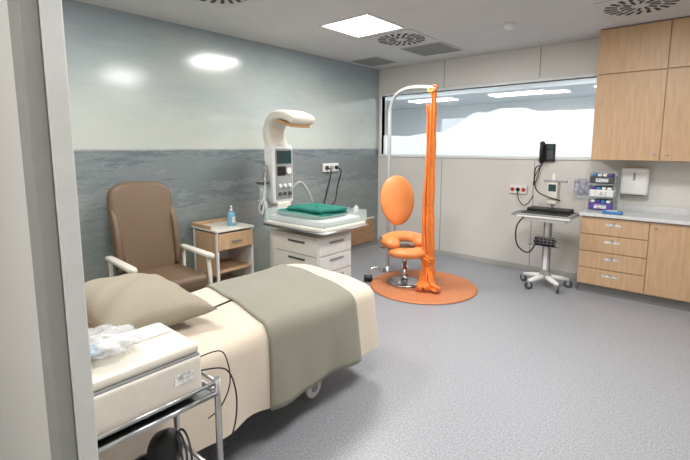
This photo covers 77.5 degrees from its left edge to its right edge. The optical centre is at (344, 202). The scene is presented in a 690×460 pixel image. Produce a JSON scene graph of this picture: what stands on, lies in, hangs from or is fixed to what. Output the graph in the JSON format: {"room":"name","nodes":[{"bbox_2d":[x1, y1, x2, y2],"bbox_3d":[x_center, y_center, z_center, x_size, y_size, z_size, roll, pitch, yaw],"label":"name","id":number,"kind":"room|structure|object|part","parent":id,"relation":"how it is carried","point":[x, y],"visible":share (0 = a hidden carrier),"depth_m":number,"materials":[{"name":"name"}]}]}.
{"room":"hospital room","nodes":[
{"label":"hospital room","id":0,"kind":"room"},
{"bbox_2d":[0,0,50,459],"bbox_3d":[-0.911,0.048,1.102,5.600,2.820,0.045,6,10,40],"label":"wall","id":1,"kind":"structure","parent":0,"point":[24,432],"depth_m":0.87,"materials":[{"name":"white paint"}]},
{"bbox_2d":[7,0,77,459],"bbox_3d":[-0.520,0.402,0.787,0.060,2.200,0.028,6,10,40],"label":"trim","id":2,"kind":"structure","parent":1,"relation":"attached to","point":[24,24],"depth_m":0.72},
{"bbox_2d":[38,0,98,459],"bbox_3d":[-0.498,0.399,0.808,0.067,2.200,0.032,6,10,40],"label":"trim","id":3,"kind":"structure","parent":1,"relation":"attached to","point":[50,11],"depth_m":0.74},
{"bbox_2d":[62,0,378,282],"bbox_3d":[-1.257,-0.464,5.030,0.100,2.820,5.600,6,10,40],"label":"wall","id":4,"kind":"structure","parent":0,"point":[183,108],"depth_m":4.59,"materials":[{"name":"grey paint"}]},
{"bbox_2d":[254,240,376,272],"bbox_3d":[-1.234,0.908,5.149,0.012,0.070,5.420,6,10,40],"label":"baseboard","id":5,"kind":"structure","parent":4,"relation":"attached to","point":[373,242],"depth_m":6.89,"materials":[{"name":"grey"}]},
{"bbox_2d":[322,163,341,204],"bbox_3d":[-0.182,-0.250,6.128,0.136,0.628,0.369,6,10,40],"label":"outlet","id":6,"kind":"object","parent":4,"relation":"attached to","point":[326,167],"visible":0.92,"depth_m":6.11,"materials":[{"name":"white plastic"}]},
{"bbox_3d":[-0.207,-0.508,6.149,0.028,0.120,0.320,6,10,40],"label":"plate","id":7,"kind":"part","parent":6,"relation":"part of","materials":[{"name":"white plastic"}]},
{"bbox_2d":[349,216,373,245],"bbox_3d":[0.158,0.461,6.683,0.033,0.400,0.950,6,10,40],"label":"rail","id":8,"kind":"object","parent":4,"relation":"attached to","point":[365,234],"visible":0.44,"depth_m":6.84,"materials":[{"name":"brown wood"}]},
{"bbox_2d":[75,0,689,69],"bbox_3d":[0.247,-1.573,2.244,5.800,0.100,7.600,6,10,40],"label":"ceiling","id":9,"kind":"structure","parent":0,"point":[476,27],"depth_m":4.18,"materials":[{"name":"paint"}]},
{"bbox_2d":[197,0,249,8],"bbox_3d":[-1.014,-1.664,3.383,0.600,0.013,0.600,6,10,40],"label":"diffuser","id":10,"kind":"object","parent":9,"relation":"in","point":[226,4],"depth_m":3.63,"materials":[{"name":"white metal"}]},
{"bbox_2d":[319,13,404,37],"bbox_3d":[0.175,-1.793,4.370,0.620,0.012,0.620,6,10,40],"label":"frame","id":11,"kind":"object","parent":9,"relation":"attached to","point":[364,14],"visible":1,"depth_m":4.26,"materials":[{"name":"white metal"}]},
{"bbox_2d":[324,15,400,36],"bbox_3d":[0.175,-1.796,4.369,0.580,0.005,0.580,6,10,40],"label":"ceiling light","id":12,"kind":"object","parent":11,"relation":"in","point":[363,25],"visible":1,"depth_m":4.37,"materials":[{"name":"white plastic"}]},
{"bbox_2d":[350,56,397,65],"bbox_3d":[0.418,-2.026,6.166,0.500,0.014,0.500,6,10,40],"label":"grille","id":13,"kind":"object","parent":9,"relation":"in","point":[371,61],"depth_m":6.12,"materials":[{"name":"grey metal"}]},
{"bbox_2d":[364,29,437,47],"bbox_3d":[0.640,-1.860,4.889,0.600,0.013,0.600,6,10,40],"label":"diffuser","id":14,"kind":"object","parent":9,"relation":"in","point":[407,37],"depth_m":4.84,"materials":[{"name":"white metal"}]},
{"bbox_2d":[400,41,462,56],"bbox_3d":[1.091,-1.927,5.407,0.580,0.014,0.580,6,10,40],"label":"grille","id":15,"kind":"object","parent":9,"relation":"in","point":[435,48],"depth_m":5.36,"materials":[{"name":"grey metal"}]},
{"bbox_2d":[503,22,515,29],"bbox_3d":[1.648,-1.768,4.303,0.120,0.045,0.120,6,10,40],"label":"smoke detector","id":16,"kind":"object","parent":9,"relation":"attached to","point":[511,25],"visible":1,"depth_m":4.27,"materials":[{"name":"white plastic"}]},
{"bbox_2d":[593,0,685,19],"bbox_3d":[2.549,-1.707,3.713,0.600,0.013,0.600,6,10,40],"label":"diffuser","id":17,"kind":"object","parent":9,"relation":"in","point":[611,9],"depth_m":3.73,"materials":[{"name":"white metal"}]},
{"bbox_2d":[197,243,689,459],"bbox_3d":[0.247,1.323,2.622,5.800,0.100,7.600,6,10,40],"label":"floor","id":18,"kind":"structure","parent":0,"point":[509,370],"depth_m":2.87,"materials":[{"name":"plastic"}]},
{"bbox_2d":[105,181,214,292],"bbox_3d":[-1.652,0.460,3.781,0.785,1.275,0.720,7,10,44],"label":"armchair","id":19,"kind":"object","parent":18,"relation":"on","point":[143,224],"visible":0.64,"depth_m":3.84,"materials":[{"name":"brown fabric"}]},
{"bbox_3d":[-2.016,0.795,3.735,0.042,0.623,0.078,-4,8,-28],"label":"arm","id":20,"kind":"part","parent":19,"relation":"part of","materials":[{"name":"white plastic"}]},
{"bbox_3d":[-1.817,0.498,3.490,0.610,0.035,0.070,7,10,44],"label":"armrest","id":21,"kind":"part","parent":19,"relation":"part of","materials":[{"name":"white plastic"}]},
{"bbox_3d":[-1.832,0.240,3.929,0.285,0.876,0.560,7,10,44],"label":"backrest","id":22,"kind":"part","parent":19,"relation":"part of","materials":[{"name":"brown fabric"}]},
{"bbox_2d":[122,263,207,292],"bbox_3d":[-1.576,0.683,3.735,0.570,0.140,0.570,7,10,44],"label":"seat cushion","id":23,"kind":"object","parent":19,"relation":"on","point":[191,280],"depth_m":3.71,"materials":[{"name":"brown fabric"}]},
{"bbox_3d":[-1.573,0.736,4.186,0.078,0.623,0.042,4,8,26],"label":"arm","id":24,"kind":"part","parent":19,"relation":"part of","materials":[{"name":"white plastic"}]},
{"bbox_3d":[-1.363,0.438,3.952,0.610,0.035,0.070,7,10,44],"label":"armrest","id":25,"kind":"part","parent":19,"relation":"part of","materials":[{"name":"white plastic"}]},
{"bbox_3d":[-1.194,0.783,3.818,0.041,0.625,0.097,-4,8,-27],"label":"arm","id":26,"kind":"part","parent":19,"relation":"part of","materials":[{"name":"white plastic"}]},
{"bbox_2d":[97,371,223,459],"bbox_3d":[-0.720,1.018,1.475,0.365,0.800,0.565,6,10,40],"label":"utility cart","id":27,"kind":"object","parent":18,"relation":"on","point":[169,443],"visible":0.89,"depth_m":1.46,"materials":[{"name":"metal"}]},
{"bbox_2d":[91,323,201,441],"bbox_3d":[-0.727,0.573,1.415,0.292,0.188,0.402,6,10,40],"label":"medical device","id":28,"kind":"object","parent":27,"relation":"on","point":[152,366],"visible":0.59,"depth_m":1.36,"materials":[{"name":"grey plastic"}]},
{"bbox_2d":[89,338,117,356],"bbox_3d":[-0.791,0.446,1.362,0.227,0.071,0.273,6,10,40],"label":"bag","id":29,"kind":"object","parent":28,"relation":"on","point":[106,344],"visible":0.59,"depth_m":1.38,"materials":[{"name":"plastic"}]},
{"bbox_3d":[-0.732,0.500,1.409,0.280,0.036,0.400,6,10,40],"label":"lid","id":30,"kind":"part","parent":28,"relation":"part of","materials":[{"name":"beige plastic"}]},
{"bbox_2d":[200,350,237,456],"bbox_3d":[-0.489,0.776,1.588,0.175,0.457,0.115,6,10,40],"label":"cable","id":31,"kind":"object","parent":28,"relation":"attached to","point":[227,370],"visible":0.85,"depth_m":1.57,"materials":[{"name":"black plastic"}]},
{"bbox_2d":[97,385,211,447],"bbox_3d":[-0.720,0.679,1.431,0.310,0.006,0.475,6,10,40],"label":"shelf","id":32,"kind":"object","parent":27,"relation":"attached to","point":[115,439],"depth_m":1.35,"materials":[{"name":"metal"}]},
{"bbox_3d":[-0.603,0.649,1.325,0.014,0.013,0.475,6,10,40],"label":"guard rail","id":33,"kind":"part","parent":27,"relation":"part of","materials":[{"name":"metal"}]},
{"bbox_3d":[-0.603,0.689,1.330,0.018,0.017,0.475,6,10,40],"label":"rail","id":34,"kind":"part","parent":27,"relation":"part of","materials":[{"name":"metal"}]},
{"bbox_3d":[-0.682,0.932,1.748,0.022,0.700,0.023,6,10,40],"label":"post","id":35,"kind":"part","parent":27,"relation":"part of","materials":[{"name":"metal"}]},
{"bbox_2d":[180,447,196,459],"bbox_3d":[-0.720,1.001,1.473,0.310,0.006,0.475,6,10,40],"label":"cable","id":36,"kind":"object","parent":27,"relation":"attached to","point":[194,452],"depth_m":1.66,"materials":[{"name":"metal"}]},
{"bbox_3d":[-0.565,0.975,1.651,0.310,0.017,0.018,6,10,40],"label":"rail","id":37,"kind":"part","parent":27,"relation":"part of","materials":[{"name":"metal"}]},
{"bbox_3d":[-0.565,0.653,1.609,0.310,0.017,0.018,6,10,40],"label":"rail","id":38,"kind":"part","parent":27,"relation":"part of","materials":[{"name":"metal"}]},
{"bbox_3d":[-0.565,0.613,1.604,0.310,0.013,0.014,6,10,40],"label":"guard rail","id":39,"kind":"part","parent":27,"relation":"part of","materials":[{"name":"metal"}]},
{"bbox_3d":[-0.447,0.958,1.547,0.022,0.700,0.023,6,10,40],"label":"post","id":40,"kind":"part","parent":27,"relation":"part of","materials":[{"name":"metal"}]},
{"bbox_2d":[191,217,253,284],"bbox_3d":[-1.291,0.604,4.613,0.490,0.810,0.460,6,10,40],"label":"bedside table","id":41,"kind":"object","parent":18,"relation":"on","point":[232,246],"visible":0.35,"depth_m":4.52,"materials":[{"name":"wood"}]},
{"bbox_3d":[-1.436,0.510,4.446,0.390,0.440,0.010,6,10,40],"label":"panel","id":42,"kind":"part","parent":41,"relation":"part of","materials":[{"name":"brown wood"}]},
{"bbox_3d":[-1.340,0.214,4.605,0.360,0.034,0.460,6,10,40],"label":"gallery rail","id":43,"kind":"part","parent":41,"relation":"part of","materials":[{"name":"brown wood"}]},
{"bbox_2d":[227,205,235,225],"bbox_3d":[-1.197,0.133,4.536,0.096,0.214,0.084,6,10,40],"label":"sanitizer bottle","id":44,"kind":"object","parent":41,"relation":"on","point":[231,221],"visible":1,"depth_m":4.51,"materials":[{"name":"blue plastic"}]},
{"bbox_3d":[-1.122,0.378,4.437,0.015,0.165,0.420,6,10,40],"label":"drawer","id":45,"kind":"part","parent":41,"relation":"part of","materials":[{"name":"brown wood"}]},
{"bbox_2d":[88,264,378,459],"bbox_3d":[-0.753,0.788,2.544,1.044,0.980,2.081,6,10,40],"label":"hospital bed","id":46,"kind":"object","parent":18,"relation":"on","point":[230,329],"visible":0.32,"depth_m":2.16,"materials":[{"name":"beige fabric"}]},
{"bbox_2d":[85,273,216,338],"bbox_3d":[-1.151,0.526,2.336,0.840,0.219,0.540,7,10,43],"label":"pillow","id":47,"kind":"object","parent":46,"relation":"on","point":[120,304],"visible":0.87,"depth_m":2.14,"materials":[{"name":"beige fabric"}]},
{"bbox_3d":[-0.745,0.758,2.546,0.860,0.200,1.920,6,10,40],"label":"mattress","id":48,"kind":"part","parent":46,"relation":"part of","materials":[{"name":"beige fabric"}]},
{"bbox_2d":[204,264,361,410],"bbox_3d":[-0.472,0.765,2.864,0.726,0.463,1.154,-6,10,-40],"label":"throw blanket","id":49,"kind":"object","parent":46,"relation":"on","point":[310,321],"visible":0.98,"depth_m":2.55,"materials":[{"name":"beige fabric"}]},
{"bbox_2d":[256,110,368,276],"bbox_3d":[-0.410,0.019,4.538,1.162,1.991,0.818,6,10,40],"label":"infant warmer","id":50,"kind":"object","parent":18,"relation":"on","point":[325,244],"visible":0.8,"depth_m":4.46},
{"bbox_3d":[-0.672,-0.320,4.740,0.010,0.550,0.240,6,10,40],"label":"control panel","id":51,"kind":"part","parent":50,"relation":"part of","materials":[{"name":"grey plastic"}]},
{"bbox_2d":[277,119,309,127],"bbox_3d":[-0.542,-0.843,4.558,0.236,0.089,0.260,6,10,40],"label":"lamp","id":52,"kind":"object","parent":50,"relation":"attached to","point":[294,123],"depth_m":4.46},
{"bbox_3d":[-0.494,0.384,4.335,0.240,0.018,0.012,6,10,40],"label":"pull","id":53,"kind":"part","parent":50,"relation":"part of","materials":[{"name":"grey plastic"}]},
{"bbox_3d":[-0.494,0.558,4.357,0.240,0.018,0.012,6,10,40],"label":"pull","id":54,"kind":"part","parent":50,"relation":"part of","materials":[{"name":"grey plastic"}]},
{"bbox_2d":[277,203,347,219],"bbox_3d":[-0.338,0.074,4.473,0.660,0.096,0.527,6,10,40],"label":"towel","id":55,"kind":"object","parent":50,"relation":"on","point":[313,211],"visible":1,"depth_m":4.30,"materials":[{"name":"green fabric"}]},
{"bbox_3d":[-0.307,0.152,4.484,0.770,0.060,0.560,6,10,40],"label":"mattress","id":56,"kind":"part","parent":50,"relation":"part of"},
{"bbox_2d":[263,219,368,235],"bbox_3d":[-0.295,0.209,4.481,0.882,0.051,0.704,6,10,40],"label":"tray","id":57,"kind":"object","parent":50,"relation":"on","point":[320,230],"depth_m":4.21,"materials":[{"name":"plastic"}]},
{"bbox_3d":[-0.093,0.421,4.333,0.015,0.165,0.470,6,10,40],"label":"drawer","id":58,"kind":"part","parent":50,"relation":"part of","materials":[{"name":"white plastic"}]},
{"bbox_3d":[-0.093,0.595,4.355,0.015,0.165,0.470,6,10,40],"label":"drawer","id":59,"kind":"part","parent":50,"relation":"part of","materials":[{"name":"white plastic"}]},
{"bbox_3d":[-0.082,0.386,4.318,0.014,0.020,0.200,6,10,40],"label":"drawer pull","id":60,"kind":"part","parent":50,"relation":"part of","materials":[{"name":"grey plastic"}]},
{"bbox_3d":[-0.093,0.769,4.378,0.015,0.165,0.470,6,10,40],"label":"drawer","id":61,"kind":"part","parent":50,"relation":"part of","materials":[{"name":"white plastic"}]},
{"bbox_2d":[364,267,381,281],"bbox_3d":[0.338,0.855,5.146,0.226,0.171,0.089,0,7,-2],"label":"foot pedal","id":62,"kind":"object","parent":18,"relation":"on","point":[367,278],"visible":0.99,"depth_m":5.13,"materials":[{"name":"black plastic"}]},
{"bbox_3d":[0.358,0.826,5.160,0.184,0.116,0.056,0,7,-2],"label":"lever","id":63,"kind":"part","parent":62,"relation":"part of","materials":[{"name":"silver metal"}]},
{"bbox_2d":[382,85,434,271],"bbox_3d":[0.756,-0.210,5.110,0.139,2.297,0.955,-4,8,-29],"label":"stand","id":64,"kind":"object","parent":18,"relation":"on","point":[413,87],"visible":0.84,"depth_m":5.37,"materials":[{"name":"metal"}]},
{"bbox_2d":[415,84,441,293],"bbox_3d":[0.947,-0.133,4.638,0.285,2.257,0.279,3,8,24],"label":"cloth","id":65,"kind":"object","parent":64,"relation":"hanging from","point":[426,281],"visible":0.98,"depth_m":4.69,"materials":[{"name":"orange fabric"}]},
{"bbox_2d":[370,270,477,304],"bbox_3d":[0.901,0.953,4.989,1.220,0.019,1.220,6,10,40],"label":"floor mat","id":66,"kind":"object","parent":18,"relation":"on","point":[455,289],"visible":0.68,"depth_m":4.77,"materials":[{"name":"orange rubber"}]},
{"bbox_2d":[378,176,424,287],"bbox_3d":[0.692,0.318,5.000,0.648,1.237,0.667,-2,8,-14],"label":"chair","id":67,"kind":"object","parent":66,"relation":"on","point":[397,194],"visible":0.92,"depth_m":5.12,"materials":[{"name":"leather"}]},
{"bbox_3d":[0.465,0.453,4.952,0.116,0.168,0.274,7,10,41],"label":"handle","id":68,"kind":"part","parent":67,"relation":"part of","materials":[{"name":"silver metal"}]},
{"bbox_3d":[0.633,-0.032,5.195,0.436,0.594,0.130,-2,8,-14],"label":"backrest","id":69,"kind":"part","parent":67,"relation":"part of","materials":[{"name":"orange plastic"}]},
{"bbox_3d":[0.697,0.914,5.054,0.400,0.040,0.400,-2,8,-14],"label":"plate","id":70,"kind":"part","parent":67,"relation":"part of","materials":[{"name":"metal"}]},
{"bbox_3d":[0.696,0.514,5.007,0.200,0.025,0.250,-2,8,-14],"label":"seat plate","id":71,"kind":"part","parent":67,"relation":"part of","materials":[{"name":"metal"}]},
{"bbox_2d":[511,165,579,293],"bbox_3d":[2.291,0.271,4.934,0.640,1.387,0.558,6,10,40],"label":"cart","id":72,"kind":"object","parent":18,"relation":"on","point":[548,215],"visible":0.98,"depth_m":4.87,"materials":[{"name":"white plastic"}]},
{"bbox_3d":[2.227,0.839,5.063,0.070,0.082,0.255,-7,10,-43],"label":"leg","id":73,"kind":"part","parent":72,"relation":"part of","materials":[{"name":"white plastic"}]},
{"bbox_3d":[2.199,0.858,4.920,0.255,0.082,0.070,-3,8,-25],"label":"leg","id":74,"kind":"part","parent":72,"relation":"part of","materials":[{"name":"white plastic"}]},
{"bbox_2d":[523,217,567,224],"bbox_3d":[2.299,0.176,4.869,0.440,0.044,0.360,6,10,40],"label":"tray","id":75,"kind":"object","parent":72,"relation":"on","point":[524,218],"depth_m":4.72,"materials":[{"name":"white plastic"}]},
{"bbox_3d":[2.322,0.867,4.849,0.070,0.082,0.255,-1,7,-5],"label":"leg","id":76,"kind":"part","parent":72,"relation":"part of","materials":[{"name":"white plastic"}]},
{"bbox_3d":[2.390,-0.139,4.935,0.032,0.400,0.032,6,10,40],"label":"post","id":77,"kind":"part","parent":72,"relation":"part of","materials":[{"name":"white plastic"}]},
{"bbox_3d":[2.433,0.855,4.944,0.255,0.082,0.070,2,8,13],"label":"leg","id":78,"kind":"part","parent":72,"relation":"part of","materials":[{"name":"white plastic"}]},
{"bbox_2d":[577,204,689,311],"bbox_3d":[3.656,0.592,4.128,2.475,0.960,0.520,6,10,40],"label":"base cabinet","id":79,"kind":"object","parent":18,"relation":"on","point":[642,253],"visible":0.94,"depth_m":4.42,"materials":[{"name":"brown wood"}]},
{"bbox_3d":[2.821,0.811,4.590,0.612,0.177,0.019,6,10,40],"label":"drawer","id":80,"kind":"part","parent":79,"relation":"part of","materials":[{"name":"brown wood"}]},
{"bbox_3d":[2.821,0.628,4.566,0.612,0.177,0.019,6,10,40],"label":"drawer","id":81,"kind":"part","parent":79,"relation":"part of","materials":[{"name":"brown wood"}]},
{"bbox_3d":[2.821,0.445,4.542,0.612,0.177,0.019,6,10,40],"label":"drawer","id":82,"kind":"part","parent":79,"relation":"part of","materials":[{"name":"brown wood"}]},
{"bbox_3d":[2.821,0.259,4.518,0.612,0.182,0.019,6,10,40],"label":"drawer","id":83,"kind":"part","parent":79,"relation":"part of","materials":[{"name":"brown wood"}]},
{"bbox_2d":[579,209,689,224],"bbox_3d":[3.656,0.197,4.077,2.475,0.033,0.520,6,10,40],"label":"countertop","id":84,"kind":"structure","parent":79,"relation":"on","point":[627,215],"depth_m":4.45,"materials":[{"name":"white laminate"}]},
{"bbox_2d":[588,173,617,209],"bbox_3d":[2.882,-0.134,4.801,0.260,0.430,0.240,6,10,40],"label":"organizer","id":85,"kind":"object","parent":84,"relation":"on","point":[600,178],"visible":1,"depth_m":4.73,"materials":[{"name":"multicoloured plastic"}]},
{"bbox_2d":[602,210,622,214],"bbox_3d":[2.841,0.097,4.567,0.180,0.035,0.090,6,10,40],"label":"packet","id":86,"kind":"object","parent":84,"relation":"on","point":[603,211],"visible":1,"depth_m":4.54,"materials":[{"name":"blue plastic"}]},
{"bbox_3d":[3.287,0.586,4.155,0.602,0.737,0.019,6,10,40],"label":"door","id":87,"kind":"part","parent":79,"relation":"part of","materials":[{"name":"brown wood"}]},
{"bbox_2d":[385,96,594,135],"bbox_3d":[5.035,-1.306,11.500,10.500,2.820,0.100,6,10,40],"label":"wall","id":88,"kind":"structure","parent":0,"point":[405,122],"depth_m":12.72,"materials":[{"name":"grey paint"}]},
{"bbox_2d":[386,84,595,109],"bbox_3d":[2.977,-2.446,8.947,10.500,0.100,6.200,6,10,40],"label":"ceiling","id":89,"kind":"structure","parent":0,"point":[582,90],"depth_m":10.69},
{"bbox_2d":[408,86,595,102],"bbox_3d":[3.804,-2.302,8.312,7.400,0.018,3.100,6,10,40],"label":"ceiling lights","id":90,"kind":"object","parent":89,"relation":"attached to","point":[539,91],"depth_m":10.10},
{"bbox_2d":[386,78,596,101],"bbox_3d":[2.846,-2.317,8.811,10.500,0.119,0.200,6,10,40],"label":"roller blind","id":91,"kind":"structure","parent":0,"point":[588,81],"depth_m":8.45,"materials":[{"name":"white fabric"}]},
{"bbox_2d":[378,38,689,272],"bbox_3d":[2.735,-0.488,5.215,5.700,2.820,0.100,6,10,40],"label":"wall","id":92,"kind":"structure","parent":0,"point":[477,204],"depth_m":5.71,"materials":[{"name":"white paint"}]},
{"bbox_2d":[439,60,444,249],"bbox_3d":[1.414,-0.656,6.274,0.008,2.760,0.004,6,10,40],"label":"trim","id":93,"kind":"structure","parent":92,"relation":"attached to","point":[444,60],"depth_m":6.32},
{"bbox_2d":[378,239,576,278],"bbox_3d":[1.718,0.772,6.190,3.090,0.070,0.012,6,10,40],"label":"baseboard","id":94,"kind":"structure","parent":92,"relation":"attached to","point":[440,252],"depth_m":5.82,"materials":[{"name":"grey plastic"}]},
{"bbox_2d":[379,73,612,160],"bbox_3d":[1.828,-1.112,5.904,3.270,0.990,0.110,6,10,40],"label":"window","id":95,"kind":"structure","parent":92,"relation":"in","point":[591,75],"depth_m":5.80,"materials":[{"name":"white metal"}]},
{"bbox_2d":[509,185,533,205],"bbox_3d":[2.286,-0.097,5.538,0.093,0.258,0.353,-5,9,-34],"label":"power outlet","id":96,"kind":"object","parent":92,"relation":"attached to","point":[519,189],"visible":1,"depth_m":5.55,"materials":[{"name":"white plastic"}]},
{"bbox_3d":[2.253,-0.178,5.588,0.220,0.110,0.028,6,10,40],"label":"plate","id":97,"kind":"part","parent":96,"relation":"part of","materials":[{"name":"white plastic"}]},
{"bbox_2d":[529,46,541,260],"bbox_3d":[2.398,-0.546,5.432,0.008,2.760,0.004,6,10,40],"label":"trim","id":98,"kind":"structure","parent":92,"relation":"attached to","point":[541,46],"depth_m":5.47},
{"bbox_2d":[533,141,555,184],"bbox_3d":[2.452,-0.486,5.314,0.236,0.550,0.118,6,10,40],"label":"wall telephone","id":99,"kind":"object","parent":92,"relation":"attached to","point":[547,151],"visible":0.93,"depth_m":5.28,"materials":[{"name":"black plastic"}]},
{"bbox_3d":[2.418,-0.375,5.393,0.102,0.311,0.042,6,10,40],"label":"cord","id":100,"kind":"part","parent":99,"relation":"part of","materials":[{"name":"black plastic"}]},
{"bbox_2d":[574,178,590,194],"bbox_3d":[2.814,-0.173,5.086,0.200,0.230,0.048,6,10,40],"label":"brochure holder","id":101,"kind":"object","parent":92,"relation":"attached to","point":[577,180],"visible":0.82,"depth_m":5.08,"materials":[{"name":"paper"}]},
{"bbox_2d":[620,167,650,195],"bbox_3d":[3.177,-0.238,4.714,0.260,0.306,0.120,6,10,40],"label":"paper towel dispenser","id":102,"kind":"object","parent":92,"relation":"attached to","point":[634,181],"visible":1,"depth_m":4.67,"materials":[{"name":"white plastic"}]},
{"bbox_2d":[591,17,689,161],"bbox_3d":[3.715,-1.055,3.940,2.440,1.355,0.413,6,10,40],"label":"upper cabinet","id":103,"kind":"object","parent":92,"relation":"attached to","point":[642,109],"visible":1,"depth_m":4.31,"materials":[{"name":"brown wood"}]},
{"bbox_3d":[2.905,-0.884,4.429,0.602,0.882,0.019,6,10,40],"label":"door","id":104,"kind":"part","parent":103,"relation":"part of","materials":[{"name":"brown wood"}]},
{"bbox_3d":[2.905,-1.556,4.341,0.602,0.447,0.019,6,10,40],"label":"door","id":105,"kind":"part","parent":103,"relation":"part of","materials":[{"name":"brown wood"}]},
{"bbox_3d":[3.367,-0.833,4.034,0.602,0.882,0.019,6,10,40],"label":"door","id":106,"kind":"part","parent":103,"relation":"part of","materials":[{"name":"brown wood"}]},
{"bbox_3d":[3.367,-1.505,3.946,0.602,0.447,0.019,6,10,40],"label":"door","id":107,"kind":"part","parent":103,"relation":"part of","materials":[{"name":"brown wood"}]},
{"bbox_2d":[615,204,689,214],"bbox_3d":[3.827,0.124,4.255,2.460,0.065,0.015,6,10,40],"label":"backsplash","id":108,"kind":"structure","parent":92,"relation":"attached to","point":[666,210],"depth_m":4.66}
]}

